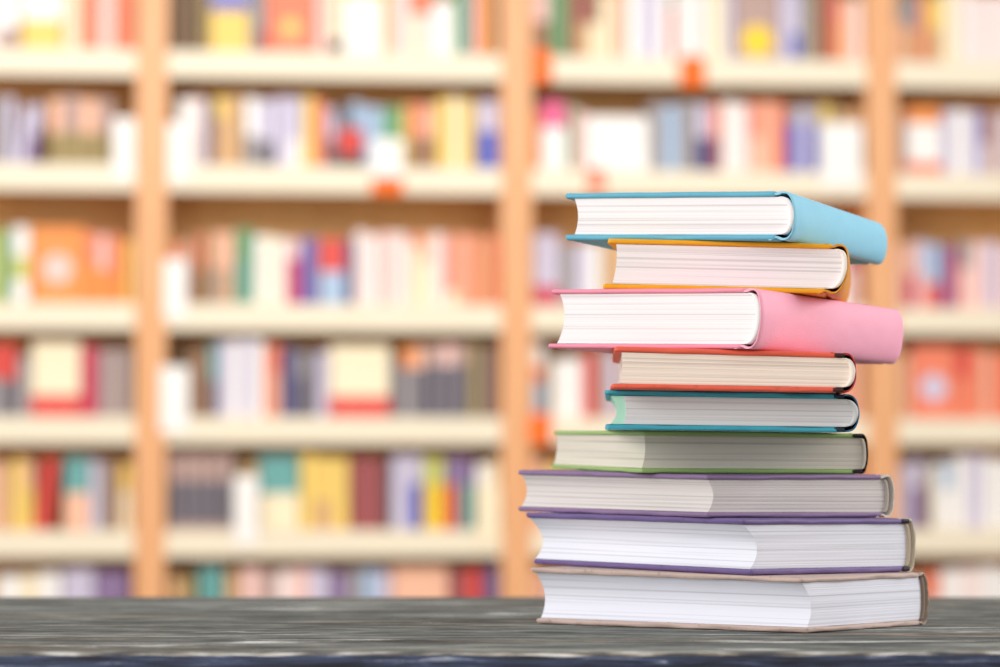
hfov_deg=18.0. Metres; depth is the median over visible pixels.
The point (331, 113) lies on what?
book
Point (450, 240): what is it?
book
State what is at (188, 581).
book
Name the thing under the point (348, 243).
book
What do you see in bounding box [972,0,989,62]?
book
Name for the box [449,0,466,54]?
book
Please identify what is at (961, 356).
book
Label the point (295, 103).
book
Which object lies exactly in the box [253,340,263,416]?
book
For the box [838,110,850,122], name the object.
book
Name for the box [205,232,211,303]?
book
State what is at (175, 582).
book
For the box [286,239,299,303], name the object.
book
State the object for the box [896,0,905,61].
book
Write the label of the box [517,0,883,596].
bookcase
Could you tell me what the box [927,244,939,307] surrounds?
book
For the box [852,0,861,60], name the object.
book
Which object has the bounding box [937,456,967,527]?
book
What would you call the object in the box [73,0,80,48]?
book
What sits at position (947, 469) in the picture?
book
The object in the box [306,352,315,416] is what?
book
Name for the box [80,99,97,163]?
book
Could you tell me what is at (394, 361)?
book
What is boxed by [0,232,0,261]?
book
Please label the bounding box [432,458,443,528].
book
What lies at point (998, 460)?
book
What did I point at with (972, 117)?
book
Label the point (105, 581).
book
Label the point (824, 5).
book
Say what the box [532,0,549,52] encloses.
book
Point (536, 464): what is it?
book
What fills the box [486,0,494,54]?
book
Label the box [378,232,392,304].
book
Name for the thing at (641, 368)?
hardcover book
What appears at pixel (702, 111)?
book
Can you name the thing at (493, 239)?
book
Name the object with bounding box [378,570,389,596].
book
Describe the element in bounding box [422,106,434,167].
book
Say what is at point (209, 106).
book
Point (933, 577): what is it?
book
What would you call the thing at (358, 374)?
book
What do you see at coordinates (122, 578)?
book
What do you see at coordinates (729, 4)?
book
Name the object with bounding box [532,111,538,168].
book
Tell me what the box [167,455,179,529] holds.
book
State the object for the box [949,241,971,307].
book
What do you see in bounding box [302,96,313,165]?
book
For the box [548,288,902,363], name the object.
hardcover book
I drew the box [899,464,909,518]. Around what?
book
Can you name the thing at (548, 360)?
book
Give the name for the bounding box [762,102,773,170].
book
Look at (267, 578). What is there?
book
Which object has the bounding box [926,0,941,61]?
book
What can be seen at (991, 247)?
book
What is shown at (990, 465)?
book
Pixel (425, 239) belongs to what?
book
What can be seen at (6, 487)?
book
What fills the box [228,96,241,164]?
book
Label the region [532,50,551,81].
tag
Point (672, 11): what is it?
book
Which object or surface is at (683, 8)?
book
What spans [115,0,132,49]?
book
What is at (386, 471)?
book
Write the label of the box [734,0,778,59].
book
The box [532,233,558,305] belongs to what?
book
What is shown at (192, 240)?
book
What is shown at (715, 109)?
book
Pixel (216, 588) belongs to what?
book
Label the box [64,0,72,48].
book
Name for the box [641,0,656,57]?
book
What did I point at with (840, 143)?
sign card
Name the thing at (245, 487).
sign card
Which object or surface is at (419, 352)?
book
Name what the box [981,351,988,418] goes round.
book
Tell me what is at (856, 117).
book
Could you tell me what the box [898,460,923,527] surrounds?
book
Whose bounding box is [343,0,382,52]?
book
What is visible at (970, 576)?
book
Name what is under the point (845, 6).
book
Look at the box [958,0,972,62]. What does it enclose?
book
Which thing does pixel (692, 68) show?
tag
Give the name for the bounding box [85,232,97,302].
book
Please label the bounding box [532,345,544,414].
book
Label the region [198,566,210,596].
book
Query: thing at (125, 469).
book
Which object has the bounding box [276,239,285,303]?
book
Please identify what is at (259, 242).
book
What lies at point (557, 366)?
book
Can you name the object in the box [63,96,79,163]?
book
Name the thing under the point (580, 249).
book
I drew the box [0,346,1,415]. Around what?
book
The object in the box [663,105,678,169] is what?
book
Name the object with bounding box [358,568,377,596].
book
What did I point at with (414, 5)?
book
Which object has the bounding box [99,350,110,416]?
book
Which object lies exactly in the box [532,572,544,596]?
book
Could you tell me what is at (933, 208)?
bookcase
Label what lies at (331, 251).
book
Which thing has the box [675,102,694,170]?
book
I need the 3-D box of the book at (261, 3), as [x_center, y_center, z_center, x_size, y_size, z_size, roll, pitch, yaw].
[-0.691,-0.899,9.101,0.021,0.204,0.172,0,-3,-6]
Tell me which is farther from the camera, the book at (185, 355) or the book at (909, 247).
the book at (909, 247)
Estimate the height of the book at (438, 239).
0.207 m
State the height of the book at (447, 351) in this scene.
0.207 m
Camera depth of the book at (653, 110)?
9.13 m
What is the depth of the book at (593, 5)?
9.12 m
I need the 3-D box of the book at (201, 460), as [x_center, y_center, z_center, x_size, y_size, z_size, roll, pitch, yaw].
[-0.856,0.453,9.031,0.038,0.213,0.197,0,-3,-7]
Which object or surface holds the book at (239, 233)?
on the bookcase at (282, 202)
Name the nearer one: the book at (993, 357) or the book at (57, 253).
the book at (57, 253)
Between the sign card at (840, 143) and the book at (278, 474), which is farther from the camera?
the sign card at (840, 143)
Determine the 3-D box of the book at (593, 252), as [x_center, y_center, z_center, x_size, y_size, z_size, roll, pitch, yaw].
[0.264,-0.166,9.179,0.040,0.185,0.175,0,-3,-7]
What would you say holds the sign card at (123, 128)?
attached to the bookcase at (42, 193)
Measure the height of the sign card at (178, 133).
0.162 m
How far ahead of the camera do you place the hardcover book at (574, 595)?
1.84 m
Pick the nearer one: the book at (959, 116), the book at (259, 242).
the book at (259, 242)
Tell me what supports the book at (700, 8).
on the bookcase at (598, 86)
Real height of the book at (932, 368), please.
0.211 m
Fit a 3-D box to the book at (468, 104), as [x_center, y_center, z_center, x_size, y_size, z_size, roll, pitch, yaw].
[-0.100,-0.569,9.159,0.031,0.201,0.191,0,-3,-7]
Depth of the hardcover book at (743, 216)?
1.83 m
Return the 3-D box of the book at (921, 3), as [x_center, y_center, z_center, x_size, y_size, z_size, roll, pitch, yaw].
[1.227,-0.888,9.332,0.020,0.204,0.188,0,-3,-7]
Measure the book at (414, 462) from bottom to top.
0.210 m
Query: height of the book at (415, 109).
0.187 m
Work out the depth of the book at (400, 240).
9.03 m
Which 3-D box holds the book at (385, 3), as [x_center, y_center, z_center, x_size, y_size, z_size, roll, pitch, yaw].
[-0.335,-0.889,9.136,0.013,0.187,0.172,0,-3,-7]
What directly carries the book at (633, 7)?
on the bookcase at (598, 86)
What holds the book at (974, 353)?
on the bookcase at (933, 208)
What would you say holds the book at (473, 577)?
on the bookcase at (282, 202)
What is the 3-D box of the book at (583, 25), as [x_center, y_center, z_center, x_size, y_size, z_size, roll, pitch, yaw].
[0.232,-0.893,9.204,0.029,0.202,0.177,0,-3,-7]
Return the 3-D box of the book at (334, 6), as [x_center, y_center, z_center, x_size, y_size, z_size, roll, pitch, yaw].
[-0.480,-0.895,9.120,0.036,0.198,0.174,0,-3,-7]
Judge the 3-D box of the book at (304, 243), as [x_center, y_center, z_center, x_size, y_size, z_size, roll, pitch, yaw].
[-0.566,-0.171,9.094,0.023,0.188,0.196,0,-3,-7]
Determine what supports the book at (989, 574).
on the bookcase at (933, 208)
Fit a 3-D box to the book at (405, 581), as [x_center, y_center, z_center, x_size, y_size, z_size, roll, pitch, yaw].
[-0.230,0.772,9.011,0.160,0.211,0.040,0,-3,-7]
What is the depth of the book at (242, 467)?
8.95 m
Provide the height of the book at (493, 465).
0.195 m
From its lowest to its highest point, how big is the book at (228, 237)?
0.205 m
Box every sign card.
[113,118,134,178]
[160,366,188,431]
[164,259,186,317]
[168,122,189,179]
[234,476,257,544]
[371,139,402,193]
[475,486,499,544]
[818,123,862,186]
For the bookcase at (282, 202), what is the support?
on the floor
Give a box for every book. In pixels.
[0,0,18,47]
[0,97,4,162]
[0,229,12,301]
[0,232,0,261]
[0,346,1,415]
[0,464,12,529]
[0,573,21,596]
[2,344,18,415]
[5,97,16,162]
[12,226,28,301]
[13,459,26,529]
[17,106,32,162]
[18,356,30,415]
[21,0,61,48]
[21,572,38,596]
[25,460,35,529]
[26,104,44,162]
[31,227,83,302]
[31,342,79,416]
[35,458,50,529]
[39,570,61,596]
[42,458,59,529]
[48,99,62,162]
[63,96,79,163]
[63,568,77,596]
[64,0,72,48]
[64,457,88,529]
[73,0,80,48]
[78,567,94,596]
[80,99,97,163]
[81,0,98,48]
[81,346,90,416]
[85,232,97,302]
[90,346,98,416]
[90,460,99,529]
[96,570,114,596]
[98,99,113,163]
[98,235,107,302]
[99,0,114,48]
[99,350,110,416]
[99,462,108,529]
[108,235,118,302]
[109,460,119,529]
[110,349,119,416]
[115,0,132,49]
[115,569,129,596]
[119,240,125,302]
[120,349,131,416]
[120,464,131,529]
[126,241,132,302]
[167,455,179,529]
[168,574,181,596]
[170,0,184,49]
[172,243,178,258]
[177,99,190,164]
[179,243,187,280]
[179,349,192,416]
[180,454,194,529]
[181,574,195,596]
[185,0,199,50]
[188,234,196,302]
[191,98,205,164]
[193,349,207,416]
[194,454,208,529]
[197,234,204,302]
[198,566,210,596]
[200,0,208,50]
[205,101,212,164]
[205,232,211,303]
[207,345,217,416]
[208,455,220,529]
[209,565,222,596]
[210,0,248,50]
[211,232,222,303]
[212,97,227,164]
[217,341,229,416]
[220,454,232,529]
[223,232,233,303]
[224,570,238,596]
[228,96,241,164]
[230,341,240,416]
[234,229,243,303]
[238,463,247,475]
[240,339,252,416]
[240,567,259,596]
[242,97,257,165]
[244,229,252,303]
[248,463,256,475]
[249,0,257,51]
[253,236,266,303]
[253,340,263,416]
[257,0,264,51]
[258,100,273,165]
[258,455,298,528]
[260,569,275,596]
[264,346,272,416]
[266,0,314,51]
[266,236,275,303]
[271,344,279,416]
[274,97,289,165]
[275,569,292,596]
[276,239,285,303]
[280,347,294,416]
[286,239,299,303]
[290,98,301,165]
[290,567,308,596]
[295,351,305,416]
[298,454,313,529]
[300,239,308,303]
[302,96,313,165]
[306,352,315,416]
[309,237,317,303]
[309,568,328,596]
[314,100,324,165]
[314,457,331,529]
[315,0,327,52]
[316,351,327,416]
[319,239,344,303]
[325,108,336,166]
[328,0,341,52]
[329,345,389,416]
[329,570,346,596]
[331,458,348,528]
[335,102,349,166]
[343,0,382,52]
[343,568,360,596]
[345,240,352,303]
[349,458,364,528]
[350,102,362,166]
[351,231,366,303]
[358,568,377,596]
[362,107,381,166]
[365,458,382,528]
[367,235,379,304]
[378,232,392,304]
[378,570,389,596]
[382,0,388,53]
[382,107,400,138]
[383,468,389,528]
[387,456,407,528]
[389,0,399,53]
[389,356,400,416]
[391,567,447,596]
[393,233,407,304]
[397,347,413,416]
[400,0,408,53]
[401,106,408,166]
[408,235,419,304]
[408,456,421,528]
[409,0,420,53]
[409,103,421,167]
[413,347,424,416]
[419,234,431,304]
[421,0,429,53]
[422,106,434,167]
[422,458,431,528]
[424,345,440,416]
[431,1,453,54]
[431,98,449,167]
[432,233,444,304]
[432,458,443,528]
[441,345,453,416]
[444,458,457,528]
[445,235,456,304]
[448,569,465,596]
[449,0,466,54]
[450,97,462,167]
[454,344,467,416]
[457,234,467,304]
[458,458,471,528]
[460,568,481,596]
[463,99,473,167]
[467,0,473,54]
[468,235,478,304]
[468,344,480,416]
[472,464,488,528]
[474,0,485,54]
[476,100,498,167]
[477,567,489,596]
[479,236,488,304]
[481,347,489,416]
[482,461,498,485]
[483,566,498,596]
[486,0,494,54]
[488,235,498,304]
[490,346,498,416]
[518,470,893,516]
[526,512,915,574]
[531,566,928,632]
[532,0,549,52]
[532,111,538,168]
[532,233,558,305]
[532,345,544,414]
[532,460,545,528]
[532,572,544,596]
[539,101,566,168]
[545,358,550,416]
[546,464,561,469]
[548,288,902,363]
[549,0,557,55]
[551,360,564,417]
[551,431,867,473]
[558,0,565,55]
[558,244,574,305]
[562,358,582,417]
[566,0,577,55]
[566,102,573,168]
[566,191,886,264]
[574,110,584,168]
[574,353,594,417]
[575,244,586,288]
[578,0,588,56]
[585,115,648,169]
[587,244,600,288]
[587,352,608,417]
[588,0,598,56]
[599,0,611,56]
[601,247,616,288]
[603,239,850,301]
[605,390,859,432]
[609,354,618,417]
[610,346,855,393]
[612,0,625,56]
[626,0,640,56]
[639,102,663,169]
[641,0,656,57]
[657,0,668,57]
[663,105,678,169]
[669,0,691,57]
[669,9,674,57]
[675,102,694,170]
[692,0,708,57]
[695,103,709,170]
[709,0,724,58]
[710,104,720,170]
[718,101,733,170]
[725,0,733,58]
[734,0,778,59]
[734,103,749,170]
[749,102,762,170]
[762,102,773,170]
[774,103,785,171]
[778,0,790,59]
[785,107,798,171]
[791,0,799,59]
[798,106,808,171]
[800,0,810,59]
[806,105,818,171]
[811,0,819,59]
[819,0,830,59]
[819,104,828,170]
[829,104,837,122]
[831,0,838,59]
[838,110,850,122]
[839,0,851,60]
[847,265,858,303]
[848,364,859,417]
[851,112,861,123]
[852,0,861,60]
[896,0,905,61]
[896,112,904,172]
[897,244,903,307]
[898,355,902,417]
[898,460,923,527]
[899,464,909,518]
[902,242,915,307]
[902,356,910,417]
[904,106,940,172]
[906,0,917,61]
[909,346,955,418]
[910,570,939,596]
[914,241,926,307]
[918,0,925,61]
[924,463,941,527]
[924,470,931,527]
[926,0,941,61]
[926,568,960,596]
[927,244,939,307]
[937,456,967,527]
[940,110,952,172]
[940,245,950,307]
[942,0,957,61]
[942,464,952,527]
[945,567,980,596]
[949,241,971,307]
[950,248,957,307]
[952,110,966,173]
[954,350,969,418]
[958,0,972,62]
[961,348,980,418]
[965,565,998,596]
[966,111,978,173]
[967,456,982,527]
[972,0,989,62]
[972,242,985,307]
[979,112,989,173]
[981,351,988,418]
[982,458,997,527]
[986,242,997,307]
[989,353,998,418]
[990,113,998,173]
[998,112,999,173]
[998,245,999,307]
[998,353,999,418]
[998,460,999,527]
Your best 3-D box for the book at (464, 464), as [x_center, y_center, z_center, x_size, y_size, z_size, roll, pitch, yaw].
[-0.107,0.461,9.103,0.036,0.204,0.173,0,-3,-7]
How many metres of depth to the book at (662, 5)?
9.14 m
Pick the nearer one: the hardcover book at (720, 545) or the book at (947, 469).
the hardcover book at (720, 545)
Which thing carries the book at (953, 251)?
on the bookcase at (933, 208)
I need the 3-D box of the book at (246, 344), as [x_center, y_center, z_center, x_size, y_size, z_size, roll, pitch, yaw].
[-0.729,0.131,9.053,0.032,0.222,0.191,0,-3,-7]
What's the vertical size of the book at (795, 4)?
0.208 m
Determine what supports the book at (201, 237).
on the bookcase at (282, 202)
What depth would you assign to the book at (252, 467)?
8.95 m
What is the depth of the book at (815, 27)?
9.20 m
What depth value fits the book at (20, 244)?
8.91 m
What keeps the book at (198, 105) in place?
on the bookcase at (282, 202)
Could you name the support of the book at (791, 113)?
on the bookcase at (598, 86)
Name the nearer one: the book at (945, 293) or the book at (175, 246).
the book at (175, 246)
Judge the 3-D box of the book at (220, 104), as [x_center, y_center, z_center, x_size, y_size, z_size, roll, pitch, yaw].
[-0.806,-0.571,9.081,0.040,0.198,0.181,0,-3,-6]
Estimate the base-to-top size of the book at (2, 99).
0.190 m
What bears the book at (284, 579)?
on the bookcase at (282, 202)
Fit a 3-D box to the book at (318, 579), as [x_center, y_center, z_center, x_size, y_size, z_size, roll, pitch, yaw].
[-0.524,0.777,9.050,0.054,0.204,0.196,0,-3,-6]
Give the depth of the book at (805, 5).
9.19 m
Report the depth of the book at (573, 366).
9.07 m
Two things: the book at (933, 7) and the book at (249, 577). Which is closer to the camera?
the book at (249, 577)
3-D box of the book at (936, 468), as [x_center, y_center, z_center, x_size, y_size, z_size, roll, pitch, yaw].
[1.263,0.476,9.273,0.027,0.191,0.187,0,-3,-7]
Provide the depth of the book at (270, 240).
8.99 m
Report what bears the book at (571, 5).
on the bookcase at (598, 86)
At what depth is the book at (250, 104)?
9.00 m
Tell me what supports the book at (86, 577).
on the bookcase at (42, 193)
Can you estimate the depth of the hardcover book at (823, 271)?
1.82 m
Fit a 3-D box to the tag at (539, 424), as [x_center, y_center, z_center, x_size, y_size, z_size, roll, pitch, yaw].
[0.113,0.272,9.021,0.062,0.085,0.033,0,-3,-7]
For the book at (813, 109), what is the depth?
9.18 m
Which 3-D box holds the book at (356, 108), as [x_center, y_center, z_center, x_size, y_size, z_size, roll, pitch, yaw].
[-0.421,-0.565,9.124,0.036,0.191,0.177,0,-3,-7]
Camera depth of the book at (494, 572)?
9.02 m
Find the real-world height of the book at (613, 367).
0.189 m
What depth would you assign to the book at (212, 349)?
8.95 m
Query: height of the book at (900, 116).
0.181 m
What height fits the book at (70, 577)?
0.206 m
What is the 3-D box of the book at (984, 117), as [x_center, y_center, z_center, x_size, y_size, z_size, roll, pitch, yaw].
[1.414,-0.553,9.329,0.028,0.187,0.170,0,-3,-6]
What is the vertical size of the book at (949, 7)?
0.215 m
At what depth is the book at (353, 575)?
8.98 m
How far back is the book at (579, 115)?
9.11 m
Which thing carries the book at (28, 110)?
on the bookcase at (42, 193)
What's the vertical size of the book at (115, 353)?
0.192 m
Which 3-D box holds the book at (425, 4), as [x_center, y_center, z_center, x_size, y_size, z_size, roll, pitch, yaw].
[-0.223,-0.894,9.156,0.026,0.199,0.182,0,-3,-7]
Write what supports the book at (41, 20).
on the bookcase at (42, 193)
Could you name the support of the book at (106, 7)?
on the bookcase at (42, 193)
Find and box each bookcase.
[0,0,151,596]
[149,0,516,596]
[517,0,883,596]
[881,0,999,571]
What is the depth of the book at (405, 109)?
9.05 m
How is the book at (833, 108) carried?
on the bookcase at (598, 86)
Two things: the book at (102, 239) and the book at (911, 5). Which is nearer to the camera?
the book at (102, 239)
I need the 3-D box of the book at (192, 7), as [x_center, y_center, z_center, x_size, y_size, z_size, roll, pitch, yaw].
[-0.889,-0.898,9.094,0.041,0.202,0.195,0,-3,-6]
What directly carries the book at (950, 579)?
on the bookcase at (933, 208)
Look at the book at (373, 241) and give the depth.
9.03 m
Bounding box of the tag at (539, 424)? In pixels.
[529,414,550,442]
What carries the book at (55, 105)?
on the bookcase at (42, 193)
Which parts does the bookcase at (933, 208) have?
panel, shelf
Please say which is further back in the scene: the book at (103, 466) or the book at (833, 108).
the book at (833, 108)
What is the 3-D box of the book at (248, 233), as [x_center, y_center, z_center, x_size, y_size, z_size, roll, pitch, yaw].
[-0.726,-0.186,9.077,0.025,0.215,0.205,0,-3,-7]
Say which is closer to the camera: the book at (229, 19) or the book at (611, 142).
the book at (229, 19)
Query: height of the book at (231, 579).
0.198 m
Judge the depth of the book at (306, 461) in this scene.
8.96 m
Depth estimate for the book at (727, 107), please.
9.15 m
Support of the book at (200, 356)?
on the bookcase at (282, 202)
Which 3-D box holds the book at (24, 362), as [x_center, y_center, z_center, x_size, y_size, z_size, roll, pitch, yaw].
[-1.352,0.153,8.985,0.035,0.170,0.178,0,-3,-7]
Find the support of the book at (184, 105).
on the bookcase at (282, 202)
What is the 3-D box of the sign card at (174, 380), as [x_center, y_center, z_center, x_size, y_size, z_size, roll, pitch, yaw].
[-0.920,0.186,8.909,0.081,0.184,0.034,0,-3,-7]
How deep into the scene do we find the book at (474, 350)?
9.04 m
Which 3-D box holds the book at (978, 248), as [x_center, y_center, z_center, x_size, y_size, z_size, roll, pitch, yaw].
[1.390,-0.165,9.317,0.042,0.195,0.201,0,-3,-6]
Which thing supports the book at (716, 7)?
on the bookcase at (598, 86)
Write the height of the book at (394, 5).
0.205 m
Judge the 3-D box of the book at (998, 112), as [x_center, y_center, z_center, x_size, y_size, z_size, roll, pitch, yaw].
[1.508,-0.552,9.354,0.107,0.187,0.198,0,-3,-6]
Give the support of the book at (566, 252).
on the bookcase at (598, 86)
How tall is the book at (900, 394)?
0.184 m
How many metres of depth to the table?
1.74 m
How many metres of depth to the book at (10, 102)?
8.93 m
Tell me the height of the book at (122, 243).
0.181 m
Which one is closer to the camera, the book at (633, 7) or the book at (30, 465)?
the book at (30, 465)
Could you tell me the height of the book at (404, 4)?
0.210 m
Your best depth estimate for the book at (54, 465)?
8.89 m
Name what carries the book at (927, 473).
on the bookcase at (933, 208)
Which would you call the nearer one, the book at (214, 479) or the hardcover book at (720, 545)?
the hardcover book at (720, 545)
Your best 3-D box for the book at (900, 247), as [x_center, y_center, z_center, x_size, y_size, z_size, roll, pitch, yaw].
[1.155,-0.162,9.285,0.026,0.187,0.190,0,-3,-6]
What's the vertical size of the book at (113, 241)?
0.195 m
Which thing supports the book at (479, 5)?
on the bookcase at (282, 202)
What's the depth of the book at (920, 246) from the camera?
9.21 m
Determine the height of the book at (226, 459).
0.215 m
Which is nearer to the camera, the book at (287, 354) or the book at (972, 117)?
the book at (287, 354)
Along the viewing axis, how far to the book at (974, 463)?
9.19 m
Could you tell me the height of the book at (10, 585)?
0.192 m
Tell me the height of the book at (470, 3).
0.187 m
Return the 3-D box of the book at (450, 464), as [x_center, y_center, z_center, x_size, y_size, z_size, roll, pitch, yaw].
[-0.149,0.462,9.118,0.036,0.204,0.202,0,-3,-7]
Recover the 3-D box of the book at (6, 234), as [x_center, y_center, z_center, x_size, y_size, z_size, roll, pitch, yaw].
[-1.406,-0.187,8.994,0.028,0.210,0.180,0,-3,-7]
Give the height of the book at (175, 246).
0.172 m
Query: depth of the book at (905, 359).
9.18 m
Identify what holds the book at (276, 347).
on the bookcase at (282, 202)
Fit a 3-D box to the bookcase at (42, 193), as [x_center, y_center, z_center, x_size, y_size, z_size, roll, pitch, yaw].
[-1.525,-0.150,8.994,1.053,2.811,0.300,0,-3,-6]
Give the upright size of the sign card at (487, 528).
0.167 m
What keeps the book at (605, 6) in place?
on the bookcase at (598, 86)
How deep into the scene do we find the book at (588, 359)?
9.08 m
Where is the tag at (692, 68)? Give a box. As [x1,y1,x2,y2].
[680,56,704,85]
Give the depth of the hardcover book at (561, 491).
1.87 m
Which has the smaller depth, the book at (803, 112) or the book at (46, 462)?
the book at (46, 462)
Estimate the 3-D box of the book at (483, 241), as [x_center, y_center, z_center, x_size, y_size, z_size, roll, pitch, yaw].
[-0.057,-0.174,9.159,0.029,0.200,0.201,0,-3,-7]
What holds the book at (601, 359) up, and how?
on the bookcase at (598, 86)
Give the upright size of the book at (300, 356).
0.187 m
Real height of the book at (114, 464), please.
0.198 m
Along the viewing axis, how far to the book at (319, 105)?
9.02 m
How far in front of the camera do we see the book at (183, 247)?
8.96 m
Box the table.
[0,597,999,666]
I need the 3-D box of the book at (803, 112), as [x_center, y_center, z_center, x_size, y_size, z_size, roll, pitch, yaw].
[0.874,-0.559,9.276,0.028,0.194,0.199,0,-3,-6]
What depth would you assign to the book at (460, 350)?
9.03 m
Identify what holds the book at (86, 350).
on the bookcase at (42, 193)
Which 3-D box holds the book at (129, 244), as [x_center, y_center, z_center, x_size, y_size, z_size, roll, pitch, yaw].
[-1.061,-0.169,9.035,0.020,0.177,0.202,0,-3,-6]
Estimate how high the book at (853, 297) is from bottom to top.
0.193 m
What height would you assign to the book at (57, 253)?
0.217 m
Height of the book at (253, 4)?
0.198 m
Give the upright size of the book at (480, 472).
0.187 m
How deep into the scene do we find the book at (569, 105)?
9.11 m
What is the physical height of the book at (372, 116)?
0.176 m
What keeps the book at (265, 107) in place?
on the bookcase at (282, 202)
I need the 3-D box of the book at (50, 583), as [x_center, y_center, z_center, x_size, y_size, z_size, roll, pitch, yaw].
[-1.278,0.776,8.964,0.060,0.199,0.179,0,-3,-7]
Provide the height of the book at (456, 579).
0.200 m
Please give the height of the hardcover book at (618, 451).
0.028 m
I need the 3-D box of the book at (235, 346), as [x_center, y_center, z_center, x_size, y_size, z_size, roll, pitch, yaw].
[-0.762,0.133,9.060,0.029,0.217,0.196,0,-3,-7]
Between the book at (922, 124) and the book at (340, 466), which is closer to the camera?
the book at (340, 466)
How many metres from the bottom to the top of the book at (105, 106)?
0.188 m
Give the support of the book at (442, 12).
on the bookcase at (282, 202)
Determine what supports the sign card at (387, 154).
attached to the bookcase at (282, 202)
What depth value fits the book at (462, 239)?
9.05 m
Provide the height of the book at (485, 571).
0.206 m
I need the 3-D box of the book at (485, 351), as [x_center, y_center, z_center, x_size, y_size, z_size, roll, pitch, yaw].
[-0.050,0.143,9.135,0.022,0.204,0.186,0,-3,-7]
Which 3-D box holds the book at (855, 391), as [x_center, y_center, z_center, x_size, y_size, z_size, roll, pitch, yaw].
[1.018,0.153,9.261,0.036,0.196,0.198,0,-3,-7]
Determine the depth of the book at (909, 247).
9.19 m
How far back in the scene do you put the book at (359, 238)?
9.02 m
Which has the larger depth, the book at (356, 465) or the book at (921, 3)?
the book at (921, 3)
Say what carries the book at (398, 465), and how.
on the bookcase at (282, 202)
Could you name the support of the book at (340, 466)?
on the bookcase at (282, 202)
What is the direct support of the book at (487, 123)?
on the bookcase at (282, 202)
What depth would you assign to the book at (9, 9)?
8.93 m
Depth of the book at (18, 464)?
8.88 m
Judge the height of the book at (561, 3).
0.211 m
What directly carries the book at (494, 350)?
on the bookcase at (282, 202)
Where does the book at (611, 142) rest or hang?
on the bookcase at (598, 86)
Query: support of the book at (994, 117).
on the bookcase at (933, 208)
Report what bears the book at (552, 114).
on the bookcase at (598, 86)
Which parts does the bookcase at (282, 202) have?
panel, shelf, panel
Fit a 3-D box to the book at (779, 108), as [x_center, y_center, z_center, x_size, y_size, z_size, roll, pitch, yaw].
[0.804,-0.565,9.264,0.034,0.204,0.181,0,-3,-6]
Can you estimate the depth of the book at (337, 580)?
8.97 m
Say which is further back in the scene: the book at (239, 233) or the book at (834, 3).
the book at (834, 3)
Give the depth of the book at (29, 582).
8.87 m
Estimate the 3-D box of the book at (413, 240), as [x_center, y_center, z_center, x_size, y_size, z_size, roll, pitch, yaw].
[-0.255,-0.177,9.129,0.028,0.202,0.196,0,-3,-6]
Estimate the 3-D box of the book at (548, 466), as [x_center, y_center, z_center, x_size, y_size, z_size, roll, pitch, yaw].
[0.146,0.472,9.140,0.042,0.187,0.190,0,-3,-6]
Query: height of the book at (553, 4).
0.214 m
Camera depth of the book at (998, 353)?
9.22 m
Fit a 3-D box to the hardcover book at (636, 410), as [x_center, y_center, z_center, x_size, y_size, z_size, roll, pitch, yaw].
[0.136,0.048,1.900,0.146,0.025,0.198,0,-3,2]
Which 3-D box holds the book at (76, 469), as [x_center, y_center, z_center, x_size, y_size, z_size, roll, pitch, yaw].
[-1.198,0.452,8.922,0.070,0.206,0.047,0,-3,-7]
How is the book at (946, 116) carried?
on the bookcase at (933, 208)
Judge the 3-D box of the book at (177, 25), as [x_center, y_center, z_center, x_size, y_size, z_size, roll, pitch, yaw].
[-0.928,-0.896,9.077,0.039,0.196,0.187,0,-3,-6]
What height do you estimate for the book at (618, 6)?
0.194 m
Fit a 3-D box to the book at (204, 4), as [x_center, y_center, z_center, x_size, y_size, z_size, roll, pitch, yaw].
[-0.852,-0.900,9.082,0.022,0.204,0.176,0,-3,-6]
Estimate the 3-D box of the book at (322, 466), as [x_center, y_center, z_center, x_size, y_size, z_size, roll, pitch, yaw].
[-0.514,0.459,9.067,0.048,0.206,0.192,0,-3,-7]
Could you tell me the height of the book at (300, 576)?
0.208 m
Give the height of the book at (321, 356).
0.187 m
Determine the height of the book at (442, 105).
0.203 m
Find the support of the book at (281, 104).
on the bookcase at (282, 202)
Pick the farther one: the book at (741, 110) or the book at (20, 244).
the book at (741, 110)
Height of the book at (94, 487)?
0.197 m
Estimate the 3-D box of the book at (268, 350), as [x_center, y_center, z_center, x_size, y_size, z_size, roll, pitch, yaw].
[-0.666,0.140,9.054,0.020,0.202,0.179,0,-3,-6]
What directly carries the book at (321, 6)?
on the bookcase at (282, 202)
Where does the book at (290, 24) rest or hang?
on the bookcase at (282, 202)
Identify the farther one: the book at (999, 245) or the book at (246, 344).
the book at (999, 245)
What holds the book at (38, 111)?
on the bookcase at (42, 193)
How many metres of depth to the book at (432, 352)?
9.02 m
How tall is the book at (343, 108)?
0.187 m
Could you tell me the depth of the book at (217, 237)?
8.97 m
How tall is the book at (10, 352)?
0.205 m
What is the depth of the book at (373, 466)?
8.99 m
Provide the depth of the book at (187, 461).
8.93 m
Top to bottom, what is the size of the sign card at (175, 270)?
0.167 m
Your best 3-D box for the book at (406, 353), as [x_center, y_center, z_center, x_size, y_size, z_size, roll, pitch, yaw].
[-0.274,0.144,9.105,0.034,0.200,0.180,0,-3,-6]
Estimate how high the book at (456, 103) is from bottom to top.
0.208 m
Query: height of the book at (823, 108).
0.202 m
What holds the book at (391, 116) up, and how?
on the bookcase at (282, 202)
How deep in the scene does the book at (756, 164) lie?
9.16 m
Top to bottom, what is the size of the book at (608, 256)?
0.187 m
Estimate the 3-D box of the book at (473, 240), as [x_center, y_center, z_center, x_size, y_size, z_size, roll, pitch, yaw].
[-0.087,-0.177,9.153,0.031,0.204,0.198,0,-3,-7]
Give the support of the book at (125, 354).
on the bookcase at (42, 193)
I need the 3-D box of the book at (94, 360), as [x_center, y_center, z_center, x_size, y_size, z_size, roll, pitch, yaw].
[-1.158,0.140,9.014,0.022,0.200,0.200,0,-3,-6]
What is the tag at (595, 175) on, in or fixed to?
attached to the bookcase at (598, 86)
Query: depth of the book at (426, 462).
9.01 m
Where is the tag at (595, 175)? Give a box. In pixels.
[587,167,604,190]
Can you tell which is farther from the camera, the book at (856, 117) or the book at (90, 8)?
the book at (856, 117)
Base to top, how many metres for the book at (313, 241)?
0.192 m

